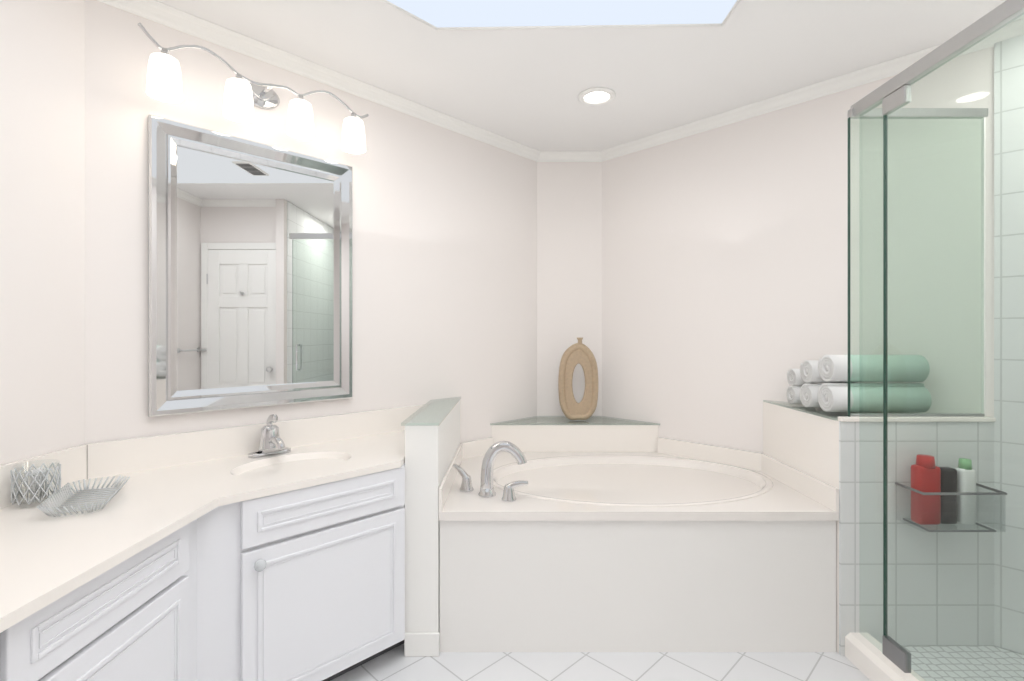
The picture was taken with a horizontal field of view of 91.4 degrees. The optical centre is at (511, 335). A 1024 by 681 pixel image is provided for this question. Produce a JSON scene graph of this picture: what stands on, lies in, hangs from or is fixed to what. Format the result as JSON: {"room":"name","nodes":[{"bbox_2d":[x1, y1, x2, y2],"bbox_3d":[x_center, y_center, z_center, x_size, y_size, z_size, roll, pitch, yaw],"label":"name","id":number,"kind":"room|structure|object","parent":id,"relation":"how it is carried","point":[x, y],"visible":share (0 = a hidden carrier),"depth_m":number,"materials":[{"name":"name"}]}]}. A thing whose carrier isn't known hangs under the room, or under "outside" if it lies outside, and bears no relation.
{"room":"bathroom","nodes":[
{"label":"bathroom","id":0,"kind":"room"},
{"bbox_2d":[0,0,84,464],"bbox_3d":[-1.478,0.030,0.436,0.100,2.440,2.672,0,0,0],"label":"wall","id":1,"kind":"structure","parent":0,"point":[42,42],"depth_m":1.51,"materials":[{"name":"white paint"}]},
{"bbox_2d":[85,0,536,443],"bbox_3d":[-0.668,0.030,2.503,0.100,2.440,2.450,0,0,45],"label":"wall","id":2,"kind":"structure","parent":0,"point":[445,220],"depth_m":2.42,"materials":[{"name":"white paint"}]},
{"bbox_2d":[148,114,352,416],"bbox_3d":[-1.020,-0.249,2.054,0.032,1.075,0.774,0,0,45],"label":"mirror","id":3,"kind":"object","parent":2,"relation":"attached to","point":[250,243],"visible":1,"depth_m":2.01,"materials":[{"name":"white mirror"}]},
{"bbox_2d":[137,23,367,153],"bbox_3d":[-0.977,-0.939,1.996,0.174,0.222,0.848,0,0,45],"label":"sconce","id":4,"kind":"object","parent":2,"relation":"attached to","point":[164,81],"visible":1,"depth_m":1.90,"materials":[{"name":"white glass"}]},
{"bbox_2d":[97,0,1023,161],"bbox_3d":[0.035,-1.163,1.525,4.590,0.053,3.056,0,0,-24],"label":"crown molding","id":5,"kind":"structure","parent":2,"relation":"attached to","point":[153,10],"depth_m":2.32,"materials":[{"name":"white paint"}]},
{"bbox_2d":[404,396,460,655],"bbox_3d":[-0.358,0.794,2.377,0.148,0.912,0.858,0,0,0],"label":"wall","id":6,"kind":"structure","parent":0,"point":[432,437],"depth_m":1.96,"materials":[{"name":"white paint"}]},
{"bbox_2d":[537,162,601,416],"bbox_3d":[0.375,0.030,3.313,0.624,2.440,0.100,0,0,0],"label":"wall","id":7,"kind":"structure","parent":0,"point":[569,194],"depth_m":3.26,"materials":[{"name":"white paint"}]},
{"bbox_2d":[155,0,1023,150],"bbox_3d":[0.700,-1.215,1.200,4.800,0.050,4.600,0,0,0],"label":"ceiling","id":8,"kind":"structure","parent":0,"point":[523,86],"depth_m":2.13,"materials":[{"name":"white paint"}]},
{"bbox_2d":[381,0,740,29],"bbox_3d":[-0.025,-1.184,1.143,1.662,0.010,1.577,0,0,0],"label":"skylight","id":9,"kind":"object","parent":8,"relation":"in","point":[437,14],"depth_m":1.84,"materials":[{"name":"white glass"}]},
{"bbox_2d":[578,87,615,105],"bbox_3d":[0.420,-1.185,2.480,0.184,0.009,0.184,0,0,0],"label":"recessed light","id":10,"kind":"object","parent":8,"relation":"in","point":[596,96],"depth_m":2.47,"materials":[{"name":"white"}]},
{"bbox_2d":[331,644,869,680],"bbox_3d":[0.700,1.275,1.200,4.800,0.050,4.600,0,0,0],"label":"floor","id":11,"kind":"structure","parent":0,"point":[392,665],"depth_m":1.89,"materials":[{"name":"tile"}]},
{"bbox_2d":[0,404,429,680],"bbox_3d":[-0.919,0.805,1.486,1.013,0.890,2.371,0,0,0],"label":"vanity","id":12,"kind":"object","parent":11,"relation":"on","point":[212,561],"visible":0.99,"depth_m":1.54,"materials":[{"name":"white paint"}]},
{"bbox_2d":[11,459,129,516],"bbox_3d":[-1.256,0.418,1.403,0.257,0.113,0.294,0,0,-27],"label":"candle holder","id":13,"kind":"object","parent":12,"relation":"on","point":[38,475],"visible":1,"depth_m":1.41,"materials":[{"name":"silver metal"}]},
{"bbox_2d":[248,414,290,457],"bbox_3d":[-0.954,0.392,1.990,0.164,0.165,0.164,0,0,0],"label":"sink faucet","id":14,"kind":"object","parent":12,"relation":"on","point":[270,443],"visible":1,"depth_m":1.98,"materials":[{"name":"silver metal"}]},
{"bbox_2d":[439,417,838,651],"bbox_3d":[0.497,0.885,2.611,1.571,0.730,1.297,0,0,0],"label":"tub","id":15,"kind":"object","parent":11,"relation":"on","point":[621,536],"visible":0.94,"depth_m":1.98,"materials":[{"name":"white ceramic"}]},
{"bbox_2d":[453,441,527,501],"bbox_3d":[-0.099,0.572,2.178,0.336,0.235,0.209,0,0,0],"label":"tub faucet","id":16,"kind":"object","parent":15,"relation":"on","point":[487,487],"depth_m":2.15,"materials":[{"name":"silver metal"}]},
{"bbox_2d":[558,338,597,419],"bbox_3d":[0.407,0.263,3.070,0.247,0.508,0.048,0,0,0],"label":"vase","id":17,"kind":"object","parent":15,"relation":"on","point":[577,353],"visible":1,"depth_m":3.06,"materials":[{"name":"beige ceramic"}]},
{"bbox_2d":[845,632,925,680],"bbox_3d":[1.352,1.204,1.531,0.105,0.092,0.843,0,0,0],"label":"sill","id":18,"kind":"structure","parent":11,"relation":"on","point":[862,649],"depth_m":1.83,"materials":[{"name":"white stone"}]},
{"bbox_2d":[848,0,1023,672],"bbox_3d":[1.584,0.123,1.547,0.565,2.066,0.874,0,0,0],"label":"shower","id":19,"kind":"object","parent":11,"relation":"on","point":[894,94],"visible":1,"depth_m":1.81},
{"bbox_2d":[602,46,993,452],"bbox_3d":[1.704,0.030,2.217,3.259,2.440,0.100,0,0,45],"label":"wall","id":20,"kind":"structure","parent":0,"point":[725,248],"depth_m":2.48,"materials":[{"name":"white paint"}]},
{"bbox_2d":[994,34,1023,654],"bbox_3d":[2.317,0.030,1.527,0.866,2.439,0.866,0,0,0],"label":"shower tile","id":21,"kind":"structure","parent":20,"relation":"attached to","point":[1009,53],"depth_m":1.92,"materials":[{"name":"white tile"}]},
{"bbox_2d":[763,400,995,655],"bbox_3d":[1.583,0.784,2.253,0.609,0.932,0.611,0,0,0],"label":"half wall","id":22,"kind":"structure","parent":0,"point":[941,584],"depth_m":1.95,"materials":[{"name":"tile"}]},
{"bbox_2d":[786,355,931,411],"bbox_3d":[1.498,0.198,2.200,0.389,0.240,0.379,0,0,0],"label":"towels","id":23,"kind":"object","parent":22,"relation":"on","point":[823,382],"visible":0.96,"depth_m":2.04,"materials":[{"name":"white fabric"}]},
{"bbox_2d":[895,454,1006,531],"bbox_3d":[1.650,0.587,1.885,0.310,0.265,0.135,0,0,0],"label":"caddy shelf","id":24,"kind":"object","parent":22,"relation":"attached to","point":[944,495],"visible":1,"depth_m":1.87,"materials":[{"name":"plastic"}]},
{"bbox_2d":[902,646,1023,680],"bbox_3d":[2.067,1.230,1.532,1.325,0.040,0.844,0,0,0],"label":"pan","id":25,"kind":"object","parent":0,"point":[932,663],"visible":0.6,"depth_m":1.85,"materials":[{"name":"tile"}]}
]}

